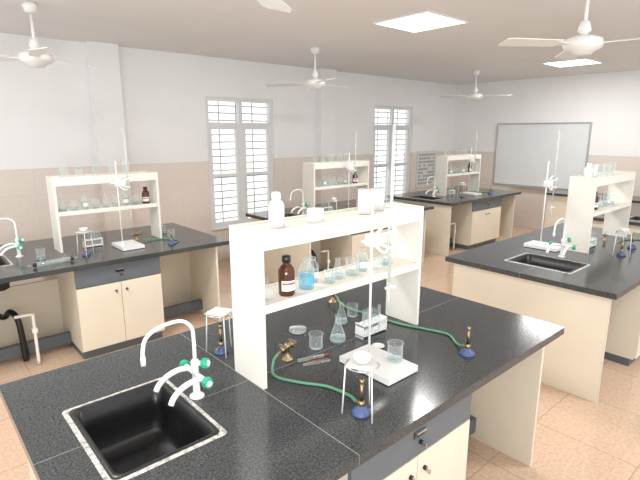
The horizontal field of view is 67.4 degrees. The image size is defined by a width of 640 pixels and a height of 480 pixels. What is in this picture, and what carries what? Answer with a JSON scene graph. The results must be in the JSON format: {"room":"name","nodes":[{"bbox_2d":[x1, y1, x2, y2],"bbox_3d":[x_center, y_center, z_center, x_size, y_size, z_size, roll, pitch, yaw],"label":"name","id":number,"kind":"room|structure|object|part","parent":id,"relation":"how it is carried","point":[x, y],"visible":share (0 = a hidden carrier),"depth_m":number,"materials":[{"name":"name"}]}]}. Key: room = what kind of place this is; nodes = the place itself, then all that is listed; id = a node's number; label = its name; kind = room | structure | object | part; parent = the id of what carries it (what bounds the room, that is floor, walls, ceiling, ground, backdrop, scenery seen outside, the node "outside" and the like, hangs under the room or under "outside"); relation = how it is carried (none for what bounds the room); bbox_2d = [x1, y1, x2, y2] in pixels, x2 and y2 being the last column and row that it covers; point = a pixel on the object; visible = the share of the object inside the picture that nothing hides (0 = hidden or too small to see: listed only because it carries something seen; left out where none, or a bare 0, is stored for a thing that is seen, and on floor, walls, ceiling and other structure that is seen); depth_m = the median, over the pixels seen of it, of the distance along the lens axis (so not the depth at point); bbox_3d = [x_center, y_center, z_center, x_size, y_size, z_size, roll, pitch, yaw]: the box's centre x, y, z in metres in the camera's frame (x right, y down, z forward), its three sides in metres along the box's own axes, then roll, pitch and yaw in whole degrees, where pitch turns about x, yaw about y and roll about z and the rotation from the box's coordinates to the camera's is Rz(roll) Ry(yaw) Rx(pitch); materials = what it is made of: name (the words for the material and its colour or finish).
{"room":"laboratory","nodes":[
{"label":"laboratory","id":0,"kind":"room"},
{"bbox_2d":[0,33,456,285],"bbox_3d":[-1.130,-1.204,7.380,11.400,2.930,0.320,-11,17,-40],"label":"wall","id":1,"kind":"structure","parent":0,"point":[53,117],"depth_m":6.35,"materials":[{"name":"white paint"}]},
{"bbox_2d":[205,96,273,230],"bbox_3d":[-1.215,-1.173,7.354,1.170,1.920,0.204,-11,17,-40],"label":"window","id":2,"kind":"structure","parent":1,"relation":"in","point":[239,128],"depth_m":7.32,"materials":[{"name":"white"}]},
{"bbox_2d":[372,105,411,200],"bbox_3d":[1.406,-1.678,9.617,1.170,1.920,0.204,-11,17,-40],"label":"window","id":3,"kind":"structure","parent":1,"relation":"in","point":[390,145],"depth_m":9.64,"materials":[{"name":"white"}]},
{"bbox_2d":[415,151,436,187],"bbox_3d":[2.286,-1.526,10.334,0.670,0.770,0.022,-11,17,-40],"label":"chart","id":4,"kind":"object","parent":1,"relation":"attached to","point":[426,160],"depth_m":10.30,"materials":[{"name":"white paper"}]},
{"bbox_2d":[0,0,639,84],"bbox_3d":[1.447,-2.047,4.207,11.400,0.100,8.100,-11,17,-40],"label":"ceiling","id":5,"kind":"structure","parent":0,"point":[346,35],"depth_m":5.06,"materials":[{"name":"paint"}]},
{"bbox_2d":[0,1,106,69],"bbox_3d":[-2.259,-1.672,3.908,1.146,0.499,1.093,-11,17,-40],"label":"ceiling fan","id":6,"kind":"object","parent":5,"relation":"hanging from","point":[36,57],"depth_m":3.91,"materials":[{"name":"white metal"}]},
{"bbox_2d":[257,0,291,12],"bbox_3d":[-0.276,-1.147,1.583,1.153,0.509,1.077,-11,17,-40],"label":"ceiling fan","id":7,"kind":"object","parent":5,"relation":"hanging from","point":[279,5],"depth_m":2.24,"materials":[{"name":"white metal"}]},
{"bbox_2d":[266,46,347,88],"bbox_3d":[0.040,-2.145,6.023,1.055,0.499,1.159,-11,17,-40],"label":"ceiling fan","id":8,"kind":"object","parent":5,"relation":"hanging from","point":[313,83],"depth_m":5.94,"materials":[{"name":"white metal"}]},
{"bbox_2d":[373,10,468,32],"bbox_3d":[0.960,-2.072,4.580,0.640,0.011,0.640,-11,17,-40],"label":"ceiling light panel","id":9,"kind":"object","parent":5,"relation":"in","point":[425,20],"depth_m":4.57,"materials":[{"name":"white plastic"}]},
{"bbox_2d":[439,70,511,100],"bbox_3d":[2.738,-2.601,8.062,1.164,0.499,1.008,-11,17,-40],"label":"ceiling fan","id":10,"kind":"object","parent":5,"relation":"hanging from","point":[474,96],"depth_m":8.11,"materials":[{"name":"white metal"}]},
{"bbox_2d":[498,0,639,60],"bbox_3d":[1.912,-1.519,3.222,1.162,0.499,1.037,-11,17,-40],"label":"ceiling fan","id":11,"kind":"object","parent":5,"relation":"hanging from","point":[583,44],"depth_m":3.29,"materials":[{"name":"white metal"}]},
{"bbox_2d":[541,58,602,66],"bbox_3d":[3.796,-2.664,7.224,0.640,0.011,0.640,-11,17,-40],"label":"ceiling light panel","id":12,"kind":"object","parent":5,"relation":"in","point":[585,61],"depth_m":7.17,"materials":[{"name":"white plastic"}]},
{"bbox_2d":[0,225,639,479],"bbox_3d":[1.447,0.910,4.867,11.400,0.100,8.100,-11,17,-40],"label":"floor","id":13,"kind":"structure","parent":0,"point":[577,438],"depth_m":3.21,"materials":[{"name":"tile"}]},
{"bbox_2d":[0,223,229,363],"bbox_3d":[-2.196,0.408,4.599,2.300,0.996,1.300,-11,17,-40],"label":"lab bench","id":14,"kind":"object","parent":13,"relation":"on","point":[107,300],"depth_m":4.29,"materials":[{"name":"black stone"}]},
{"bbox_2d":[0,218,23,256],"bbox_3d":[-2.670,-0.015,4.075,0.262,0.350,0.226,-11,17,-40],"label":"faucet","id":15,"kind":"object","parent":14,"relation":"on","point":[16,244],"visible":1,"depth_m":4.11,"materials":[{"name":"white metal"}]},
{"bbox_2d":[0,254,40,363],"bbox_3d":[-2.735,0.600,4.042,0.463,0.845,0.708,-11,17,-40],"label":"sink","id":16,"kind":"object","parent":14,"relation":"in","point":[17,332],"depth_m":4.12,"materials":[{"name":"black plastic"}]},
{"bbox_2d":[28,254,73,266],"bbox_3d":[-2.177,0.165,3.919,0.038,0.062,0.380,11,17,42],"label":"condenser","id":17,"kind":"object","parent":14,"relation":"on","point":[70,258],"visible":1,"depth_m":3.89,"materials":[{"name":"clear glass"}]},
{"bbox_2d":[74,230,93,256],"bbox_3d":[-2.051,0.029,4.199,0.132,0.211,0.141,7,14,28],"label":"tripod stand","id":18,"kind":"object","parent":14,"relation":"on","point":[87,231],"visible":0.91,"depth_m":4.15,"materials":[{"name":"silver metal"}]},
{"bbox_2d":[79,227,87,231],"bbox_3d":[-2.053,-0.089,4.167,0.072,0.031,0.072,-11,17,-40],"label":"dish","id":19,"kind":"object","parent":18,"relation":"on","point":[83,229],"visible":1,"depth_m":4.15,"materials":[{"name":"white ceramic"}]},
{"bbox_3d":[-2.053,0.062,4.200,0.074,0.146,0.074,0,13,0],"label":"bunsen burner","id":20,"kind":"part","parent":14,"relation":"part of","materials":[{"name":"blue metal"}]},
{"bbox_2d":[82,231,102,247],"bbox_3d":[-2.146,-0.008,4.524,0.170,0.141,0.055,-11,17,-40],"label":"test tube rack","id":21,"kind":"object","parent":14,"relation":"on","point":[100,238],"visible":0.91,"depth_m":4.53,"materials":[{"name":"white plastic"}]},
{"bbox_2d":[45,171,161,252],"bbox_3d":[-2.031,-0.294,4.591,0.940,0.669,0.225,-11,17,-40],"label":"shelf","id":22,"kind":"object","parent":14,"relation":"on","point":[151,177],"visible":0.92,"depth_m":4.45,"materials":[{"name":"white laminate"}]},
{"bbox_2d":[80,195,88,208],"bbox_3d":[-2.181,-0.358,4.441,0.065,0.140,0.064,8,15,32],"label":"bottle","id":23,"kind":"object","parent":22,"relation":"on","point":[84,204],"visible":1,"depth_m":4.43,"materials":[{"name":"white"}]},
{"bbox_2d":[122,190,129,204],"bbox_3d":[-1.897,-0.413,4.687,0.064,0.140,0.065,-6,14,-24],"label":"bottle","id":24,"kind":"object","parent":22,"relation":"on","point":[123,200],"visible":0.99,"depth_m":4.67,"materials":[{"name":"white"}]},
{"bbox_2d":[142,187,149,203],"bbox_3d":[-1.741,-0.449,4.792,0.072,0.165,0.073,-8,15,-33],"label":"bottle","id":25,"kind":"object","parent":22,"relation":"on","point":[145,194],"visible":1,"depth_m":4.77,"materials":[{"name":"brown glass"}]},
{"bbox_2d":[0,223,229,283],"bbox_3d":[-2.196,0.085,4.527,2.300,0.040,1.300,-11,17,-40],"label":"countertop","id":26,"kind":"structure","parent":14,"relation":"on","point":[106,254],"depth_m":4.38,"materials":[{"name":"black stone"}]},
{"bbox_2d":[111,133,144,250],"bbox_3d":[-1.807,-0.462,4.402,0.200,1.080,0.300,-11,17,-40],"label":"stand","id":27,"kind":"object","parent":14,"relation":"on","point":[125,245],"visible":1,"depth_m":4.42,"materials":[{"name":"white metal"}]},
{"bbox_2d":[130,231,142,239],"bbox_3d":[-1.838,-0.042,4.810,0.056,0.083,0.151,8,15,30],"label":"tap","id":28,"kind":"object","parent":14,"relation":"on","point":[136,234],"visible":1,"depth_m":4.80,"materials":[{"name":"gold metal"}]},
{"bbox_2d":[144,238,178,242],"bbox_3d":[-1.558,-0.008,4.774,0.355,0.034,0.145,3,13,15],"label":"gas hose","id":29,"kind":"object","parent":14,"relation":"on","point":[148,238],"visible":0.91,"depth_m":4.81,"materials":[{"name":"green rubber"}]},
{"bbox_3d":[-1.431,-0.032,4.620,0.074,0.146,0.074,6,14,23],"label":"bunsen burner","id":30,"kind":"part","parent":14,"relation":"part of","materials":[{"name":"blue metal"}]},
{"bbox_2d":[0,278,564,479],"bbox_3d":[-0.009,0.894,2.425,2.455,0.996,1.335,-11,17,-40],"label":"lab bench","id":31,"kind":"object","parent":13,"relation":"on","point":[102,417],"depth_m":2.01,"materials":[{"name":"black stone"}]},
{"bbox_2d":[62,377,226,479],"bbox_3d":[-0.585,1.093,1.836,0.478,0.845,0.708,-11,17,-40],"label":"sink","id":32,"kind":"object","parent":31,"relation":"in","point":[132,432],"depth_m":1.90,"materials":[{"name":"black plastic"}]},
{"bbox_2d":[140,319,212,406],"bbox_3d":[-0.565,0.478,1.870,0.262,0.350,0.226,-11,17,-40],"label":"faucet","id":33,"kind":"object","parent":31,"relation":"on","point":[184,365],"visible":1,"depth_m":1.90,"materials":[{"name":"white plastic"}]},
{"bbox_2d":[205,307,232,357],"bbox_3d":[-0.482,0.445,2.335,0.132,0.211,0.141,7,14,28],"label":"tripod stand","id":34,"kind":"object","parent":31,"relation":"on","point":[221,312],"visible":0.98,"depth_m":2.31,"materials":[{"name":"silver metal"}]},
{"bbox_3d":[-0.483,0.478,2.337,0.074,0.146,0.074,-5,13,-21],"label":"bunsen burner","id":35,"kind":"part","parent":31,"relation":"part of","materials":[{"name":"metal"}]},
{"bbox_3d":[-0.027,0.990,2.429,2.285,0.809,1.238,-11,17,-40],"label":"frame","id":36,"kind":"part","parent":31,"relation":"part of","materials":[{"name":"beige laminate"}]},
{"bbox_2d":[277,339,296,360],"bbox_3d":[-0.154,0.524,2.276,0.056,0.083,0.151,8,15,30],"label":"tap","id":37,"kind":"object","parent":31,"relation":"on","point":[285,348],"visible":1,"depth_m":2.27,"materials":[{"name":"gold metal"}]},
{"bbox_2d":[289,326,305,333],"bbox_3d":[-0.121,0.485,2.599,0.094,0.016,0.094,-11,17,-40],"label":"petri dish","id":38,"kind":"object","parent":31,"relation":"on","point":[291,326],"visible":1,"depth_m":2.59,"materials":[{"name":"clear glass"}]},
{"bbox_2d":[271,354,356,401],"bbox_3d":[-0.040,0.592,2.029,0.488,0.063,0.095,10,16,39],"label":"gas hose","id":39,"kind":"object","parent":31,"relation":"on","point":[276,355],"visible":0.99,"depth_m":2.04,"materials":[{"name":"green rubber"}]},
{"bbox_2d":[299,353,328,365],"bbox_3d":[-0.021,0.561,2.259,0.160,0.016,0.076,-5,14,-21],"label":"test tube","id":40,"kind":"object","parent":31,"relation":"on","point":[326,354],"visible":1,"depth_m":2.27,"materials":[{"name":"clear glass"}]},
{"bbox_2d":[309,330,322,349],"bbox_3d":[-0.020,0.501,2.393,0.074,0.076,0.074,-11,17,-40],"label":"glass beaker","id":41,"kind":"object","parent":31,"relation":"on","point":[315,330],"visible":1,"depth_m":2.38,"materials":[{"name":"clear glass"}]},
{"bbox_2d":[229,202,423,389],"bbox_3d":[0.083,0.206,2.355,1.050,0.669,0.225,-11,17,-40],"label":"shelf","id":42,"kind":"object","parent":31,"relation":"on","point":[249,241],"visible":0.94,"depth_m":2.12,"materials":[{"name":"white laminate"}]},
{"bbox_2d":[268,191,284,228],"bbox_3d":[-0.184,-0.128,2.025,0.068,0.150,0.068,-11,17,-40],"label":"plastic bottle","id":43,"kind":"object","parent":42,"relation":"on","point":[276,214],"visible":1,"depth_m":2.00,"materials":[{"name":"white plastic"}]},
{"bbox_2d":[278,255,294,296],"bbox_3d":[-0.145,0.152,2.081,0.072,0.175,0.073,-12,17,-42],"label":"bottle","id":44,"kind":"object","parent":42,"relation":"on","point":[286,272],"visible":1,"depth_m":2.06,"materials":[{"name":"brown glass"}]},
{"bbox_2d":[298,256,313,289],"bbox_3d":[-0.062,0.147,2.169,0.073,0.145,0.072,9,15,34],"label":"bottle","id":45,"kind":"object","parent":42,"relation":"on","point":[310,280],"visible":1,"depth_m":2.17,"materials":[{"name":"blue"}]},
{"bbox_2d":[307,256,318,281],"bbox_3d":[-0.034,0.137,2.274,0.056,0.120,0.057,-7,14,-27],"label":"bottle","id":46,"kind":"object","parent":42,"relation":"on","point":[316,274],"visible":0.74,"depth_m":2.27,"materials":[{"name":"white"}]},
{"bbox_2d":[307,207,323,222],"bbox_3d":[-0.021,-0.111,2.149,0.078,0.062,0.078,-11,17,-40],"label":"plastic jar","id":47,"kind":"object","parent":42,"relation":"on","point":[314,214],"visible":0.97,"depth_m":2.12,"materials":[{"name":"white plastic"}]},
{"bbox_2d":[324,268,335,283],"bbox_3d":[0.046,0.170,2.258,0.057,0.060,0.057,-11,17,-40],"label":"glass beaker","id":48,"kind":"object","parent":42,"relation":"on","point":[332,268],"visible":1,"depth_m":2.25,"materials":[{"name":"white"}]},
{"bbox_2d":[331,258,344,278],"bbox_3d":[0.086,0.135,2.328,0.068,0.099,0.068,-11,17,-40],"label":"flask","id":49,"kind":"object","parent":42,"relation":"on","point":[340,258],"visible":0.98,"depth_m":2.33,"materials":[{"name":"clear glass"}]},
{"bbox_2d":[345,256,358,275],"bbox_3d":[0.160,0.130,2.380,0.072,0.086,0.072,-11,17,-40],"label":"glass beaker","id":50,"kind":"object","parent":42,"relation":"on","point":[347,256],"visible":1,"depth_m":2.38,"materials":[{"name":"white"}]},
{"bbox_2d":[356,247,367,271],"bbox_3d":[0.214,0.098,2.449,0.060,0.120,0.061,-6,14,-26],"label":"bottle","id":51,"kind":"object","parent":42,"relation":"on","point":[364,264],"visible":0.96,"depth_m":2.44,"materials":[{"name":"white"}]},
{"bbox_2d":[357,188,371,214],"bbox_3d":[0.220,-0.190,2.363,0.074,0.120,0.074,-11,17,-40],"label":"beaker","id":52,"kind":"object","parent":42,"relation":"on","point":[364,194],"visible":0.97,"depth_m":2.34,"materials":[{"name":"white plastic"}]},
{"bbox_2d":[371,188,384,210],"bbox_3d":[0.297,-0.209,2.470,0.074,0.110,0.074,-11,17,-40],"label":"beaker","id":53,"kind":"object","parent":42,"relation":"on","point":[379,193],"visible":0.88,"depth_m":2.44,"materials":[{"name":"white plastic"}]},
{"bbox_2d":[380,247,392,264],"bbox_3d":[0.356,0.074,2.573,0.070,0.109,0.070,-11,17,-40],"label":"flask","id":54,"kind":"object","parent":42,"relation":"on","point":[384,247],"visible":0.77,"depth_m":2.58,"materials":[{"name":"clear glass"}]},
{"bbox_2d":[328,294,336,302],"bbox_3d":[0.078,0.351,3.050,0.056,0.083,0.151,-5,13,-20],"label":"tap","id":55,"kind":"object","parent":31,"relation":"on","point":[331,300],"visible":0.36,"depth_m":3.04,"materials":[{"name":"gold metal"}]},
{"bbox_2d":[330,317,345,343],"bbox_3d":[0.092,0.451,2.469,0.084,0.139,0.084,-11,17,-40],"label":"flask","id":56,"kind":"object","parent":31,"relation":"on","point":[332,341],"visible":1,"depth_m":2.47,"materials":[{"name":"clear glass"}]},
{"bbox_2d":[335,304,347,324],"bbox_3d":[0.120,0.409,2.704,0.072,0.119,0.072,-11,17,-40],"label":"flask","id":57,"kind":"object","parent":31,"relation":"on","point":[339,323],"visible":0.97,"depth_m":2.71,"materials":[{"name":"clear glass"}]},
{"bbox_2d":[341,355,379,423],"bbox_3d":[0.159,0.561,1.820,0.132,0.211,0.141,7,14,28],"label":"tripod stand","id":58,"kind":"object","parent":31,"relation":"on","point":[369,367],"visible":0.85,"depth_m":1.77,"materials":[{"name":"silver metal"}]},
{"bbox_2d":[353,351,371,364],"bbox_3d":[0.158,0.443,1.788,0.072,0.031,0.072,-11,17,-40],"label":"dish","id":59,"kind":"object","parent":58,"relation":"on","point":[361,357],"visible":1,"depth_m":1.80,"materials":[{"name":"white ceramic"}]},
{"bbox_3d":[0.158,0.594,1.821,0.074,0.146,0.074,6,14,27],"label":"bunsen burner","id":60,"kind":"part","parent":31,"relation":"part of","materials":[{"name":"blue metal"}]},
{"bbox_2d":[355,307,386,338],"bbox_3d":[0.275,0.431,2.562,0.190,0.141,0.055,-11,17,-40],"label":"test tube rack","id":61,"kind":"object","parent":31,"relation":"on","point":[360,332],"visible":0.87,"depth_m":2.56,"materials":[{"name":"white plastic"}]},
{"bbox_2d":[339,125,417,385],"bbox_3d":[0.266,0.056,2.086,0.200,1.080,0.300,-11,17,-40],"label":"stand","id":62,"kind":"object","parent":31,"relation":"on","point":[388,373],"visible":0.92,"depth_m":2.10,"materials":[{"name":"white metal"}]},
{"bbox_2d":[387,340,403,362],"bbox_3d":[0.344,0.508,2.190,0.076,0.086,0.076,-11,17,-40],"label":"glass beaker","id":63,"kind":"object","parent":62,"relation":"on","point":[392,361],"visible":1,"depth_m":2.19,"materials":[{"name":"clear glass"}]},
{"bbox_2d":[372,343,384,347],"bbox_3d":[0.292,0.532,2.409,0.064,0.008,0.064,-11,17,-40],"label":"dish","id":64,"kind":"object","parent":31,"relation":"on","point":[378,345],"visible":0.87,"depth_m":2.42,"materials":[{"name":"white ceramic"}]},
{"bbox_2d":[336,296,463,346],"bbox_3d":[0.437,0.441,2.705,0.120,0.062,0.881,-12,17,-43],"label":"gas hose","id":65,"kind":"object","parent":31,"relation":"on","point":[339,301],"visible":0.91,"depth_m":2.65,"materials":[{"name":"green rubber"}]},
{"bbox_3d":[0.713,0.484,2.310,0.074,0.146,0.074,7,14,29],"label":"bunsen burner","id":66,"kind":"part","parent":31,"relation":"part of","materials":[{"name":"blue metal"}]},
{"bbox_2d":[246,199,433,282],"bbox_3d":[0.335,-0.011,6.800,2.400,0.855,1.300,-11,17,-40],"label":"lab bench","id":67,"kind":"object","parent":13,"relation":"on","point":[325,251],"visible":0.38,"depth_m":6.23,"materials":[{"name":"black stone"}]},
{"bbox_2d":[290,189,308,214],"bbox_3d":[-0.281,-0.476,6.138,0.262,0.350,0.226,-11,17,-40],"label":"faucet","id":68,"kind":"object","parent":67,"relation":"on","point":[303,204],"visible":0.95,"depth_m":6.17,"materials":[{"name":"white metal"}]},
{"bbox_2d":[303,160,368,213],"bbox_3d":[0.234,-0.731,6.547,1.030,0.669,0.225,-11,17,-40],"label":"shelf","id":69,"kind":"object","parent":67,"relation":"on","point":[309,187],"visible":0.84,"depth_m":6.31,"materials":[{"name":"white laminate"}]},
{"bbox_2d":[352,171,357,182],"bbox_3d":[0.491,-0.880,6.719,0.072,0.165,0.073,-6,14,-25],"label":"bottle","id":70,"kind":"object","parent":69,"relation":"on","point":[355,176],"visible":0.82,"depth_m":6.70,"materials":[{"name":"brown glass"}]},
{"bbox_2d":[246,199,433,219],"bbox_3d":[0.335,-0.404,6.712,2.400,0.040,1.300,-11,17,-40],"label":"countertop","id":71,"kind":"structure","parent":67,"relation":"on","point":[262,215],"depth_m":6.91,"materials":[{"name":"black stone"}]},
{"bbox_2d":[346,131,356,207],"bbox_3d":[0.425,-0.893,6.329,0.200,1.080,0.300,-11,17,-40],"label":"stand","id":72,"kind":"object","parent":67,"relation":"on","point":[350,167],"visible":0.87,"depth_m":6.31,"materials":[{"name":"white metal"}]},
{"bbox_2d":[386,186,520,255],"bbox_3d":[2.402,-0.410,8.585,2.220,0.855,1.300,-11,17,-40],"label":"lab bench","id":73,"kind":"object","parent":13,"relation":"on","point":[467,222],"visible":0.84,"depth_m":8.02,"materials":[{"name":"black stone"}]},
{"bbox_2d":[425,176,439,196],"bbox_3d":[1.853,-0.888,7.981,0.262,0.350,0.226,-11,17,-40],"label":"faucet","id":74,"kind":"object","parent":73,"relation":"on","point":[434,187],"visible":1,"depth_m":8.02,"materials":[{"name":"white plastic"}]},
{"bbox_2d":[409,195,455,249],"bbox_3d":[1.841,-0.283,7.993,0.443,0.845,0.708,-11,17,-40],"label":"sink","id":75,"kind":"object","parent":73,"relation":"in","point":[434,217],"depth_m":7.71,"materials":[{"name":"black plastic"}]},
{"bbox_2d":[447,189,454,194],"bbox_3d":[2.281,-0.862,8.346,0.170,0.141,0.055,-11,17,-40],"label":"test tube rack","id":76,"kind":"object","parent":73,"relation":"on","point":[452,190],"visible":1,"depth_m":8.33,"materials":[{"name":"white plastic"}]},
{"bbox_2d":[386,186,520,205],"bbox_3d":[2.402,-0.803,8.497,2.220,0.040,1.300,-11,17,-40],"label":"countertop","id":77,"kind":"structure","parent":73,"relation":"on","point":[452,199],"depth_m":8.17,"materials":[{"name":"black stone"}]},
{"bbox_2d":[435,154,480,195],"bbox_3d":[2.436,-1.156,8.449,1.050,0.669,0.225,-11,17,-40],"label":"shelf","id":78,"kind":"object","parent":73,"relation":"on","point":[441,174],"visible":0.91,"depth_m":8.20,"materials":[{"name":"white laminate"}]},
{"bbox_2d":[460,131,481,195],"bbox_3d":[2.619,-1.316,8.223,0.200,1.080,0.300,-11,17,-40],"label":"stand","id":79,"kind":"object","parent":73,"relation":"on","point":[472,158],"visible":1,"depth_m":8.23,"materials":[{"name":"white metal"}]},
{"bbox_2d":[445,223,639,402],"bbox_3d":[2.435,0.422,4.535,2.410,0.996,1.335,-11,17,-40],"label":"lab bench","id":80,"kind":"object","parent":13,"relation":"on","point":[594,295],"depth_m":3.78,"materials":[{"name":"black stone"}]},
{"bbox_3d":[2.417,0.518,4.538,2.240,0.809,1.238,-11,17,-40],"label":"frame","id":81,"kind":"part","parent":80,"relation":"part of","materials":[{"name":"beige laminate"}]},
{"bbox_2d":[523,130,560,251],"bbox_3d":[2.095,-0.455,4.369,0.200,1.080,0.300,-11,17,-40],"label":"stand","id":82,"kind":"object","parent":80,"relation":"on","point":[548,183],"visible":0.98,"depth_m":4.39,"materials":[{"name":"white metal"}]},
{"bbox_2d":[445,223,639,299],"bbox_3d":[2.435,0.099,4.463,2.410,0.040,1.335,-11,17,-40],"label":"countertop","id":83,"kind":"structure","parent":80,"relation":"on","point":[609,276],"depth_m":4.00,"materials":[{"name":"black stone"}]},
{"bbox_2d":[504,253,589,273],"bbox_3d":[1.955,0.603,4.030,0.473,0.845,0.708,-11,17,-40],"label":"sink","id":84,"kind":"object","parent":80,"relation":"in","point":[565,265],"depth_m":4.07,"materials":[{"name":"black plastic"}]},
{"bbox_2d":[546,218,576,257],"bbox_3d":[2.032,-0.014,4.072,0.262,0.350,0.226,-11,17,-40],"label":"faucet","id":85,"kind":"object","parent":80,"relation":"on","point":[563,250],"visible":1,"depth_m":4.11,"materials":[{"name":"white plastic"}]},
{"bbox_2d":[589,233,596,248],"bbox_3d":[2.542,-0.005,4.509,0.170,0.141,0.055,-11,17,-40],"label":"test tube rack","id":86,"kind":"object","parent":80,"relation":"on","point":[593,241],"visible":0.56,"depth_m":4.55,"materials":[{"name":"white plastic"}]},
{"bbox_2d":[564,171,635,253],"bbox_3d":[2.689,-0.297,4.605,1.030,0.669,0.225,-11,17,-40],"label":"shelf","id":87,"kind":"object","parent":80,"relation":"on","point":[580,212],"visible":0.91,"depth_m":4.34,"materials":[{"name":"white laminate"}]},
{"bbox_2d":[584,163,592,177],"bbox_3d":[2.378,-0.616,4.252,0.066,0.130,0.066,-11,17,-40],"label":"plastic bottle","id":88,"kind":"object","parent":87,"relation":"on","point":[588,170],"visible":0.82,"depth_m":4.23,"materials":[{"name":"white plastic"}]},
{"bbox_2d":[591,164,598,176],"bbox_3d":[2.468,-0.625,4.332,0.074,0.110,0.074,-11,17,-40],"label":"beaker","id":89,"kind":"object","parent":87,"relation":"on","point":[595,166],"visible":0.72,"depth_m":4.30,"materials":[{"name":"white plastic"}]},
{"bbox_2d":[594,191,598,209],"bbox_3d":[2.519,-0.363,4.408,0.072,0.165,0.073,-6,14,-24],"label":"bottle","id":90,"kind":"object","parent":87,"relation":"on","point":[597,197],"visible":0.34,"depth_m":4.38,"materials":[{"name":"brown glass"}]},
{"bbox_2d":[602,231,607,240],"bbox_3d":[2.849,-0.039,4.794,0.056,0.083,0.151,8,15,30],"label":"tap","id":91,"kind":"object","parent":80,"relation":"on","point":[604,232],"visible":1,"depth_m":4.78,"materials":[{"name":"gold metal"}]},
{"bbox_3d":[2.635,0.065,4.185,0.074,0.146,0.074,0,13,0],"label":"bunsen burner","id":92,"kind":"part","parent":80,"relation":"part of","materials":[{"name":"metal"}]},
{"bbox_2d":[612,230,632,256],"bbox_3d":[2.636,0.032,4.183,0.132,0.211,0.141,7,14,28],"label":"tripod stand","id":93,"kind":"object","parent":80,"relation":"on","point":[619,232],"visible":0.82,"depth_m":4.13,"materials":[{"name":"silver metal"}]},
{"bbox_2d":[620,228,629,231],"bbox_3d":[2.635,-0.085,4.151,0.072,0.031,0.072,-11,17,-40],"label":"dish","id":94,"kind":"object","parent":93,"relation":"on","point":[621,229],"visible":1,"depth_m":4.13,"materials":[{"name":"white ceramic"}]},
{"bbox_3d":[2.901,0.006,4.451,0.074,0.146,0.074,10,16,39],"label":"bunsen burner","id":95,"kind":"part","parent":80,"relation":"part of","materials":[{"name":"blue metal"}]},
{"bbox_2d":[544,190,639,227],"bbox_3d":[5.095,-0.284,8.031,0.600,0.850,2.480,-11,17,-40],"label":"table","id":96,"kind":"object","parent":13,"relation":"on","point":[559,201],"visible":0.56,"depth_m":8.57,"materials":[{"name":"black stone"}]},
{"bbox_2d":[592,204,639,232],"bbox_3d":[4.498,0.093,6.332,1.700,0.855,1.335,-11,17,-40],"label":"lab bench","id":97,"kind":"object","parent":13,"relation":"on","point":[634,220],"visible":0.09,"depth_m":6.12,"materials":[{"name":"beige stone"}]},
{"bbox_3d":[4.480,0.120,6.320,1.530,0.809,1.238,-11,17,-40],"label":"frame","id":98,"kind":"part","parent":97,"relation":"part of","materials":[{"name":"beige laminate"}]},
{"bbox_2d":[629,216,639,220],"bbox_3d":[4.172,0.175,5.944,0.453,0.845,0.708,-11,17,-40],"label":"sink","id":99,"kind":"object","parent":97,"relation":"in","point":[632,218],"depth_m":6.12,"materials":[{"name":"black plastic"}]},
{"bbox_2d":[451,70,639,228],"bbox_3d":[5.708,-1.361,8.085,0.200,2.930,7.900,-11,17,-40],"label":"wall","id":100,"kind":"structure","parent":0,"point":[609,100],"depth_m":9.19,"materials":[{"name":"paint"}]},
{"bbox_2d":[493,122,592,189],"bbox_3d":[4.283,-1.653,9.445,0.089,1.275,1.830,-11,17,-40],"label":"whiteboard","id":101,"kind":"object","parent":100,"relation":"attached to","point":[523,151],"visible":0.83,"depth_m":9.43,"materials":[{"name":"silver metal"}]}
]}

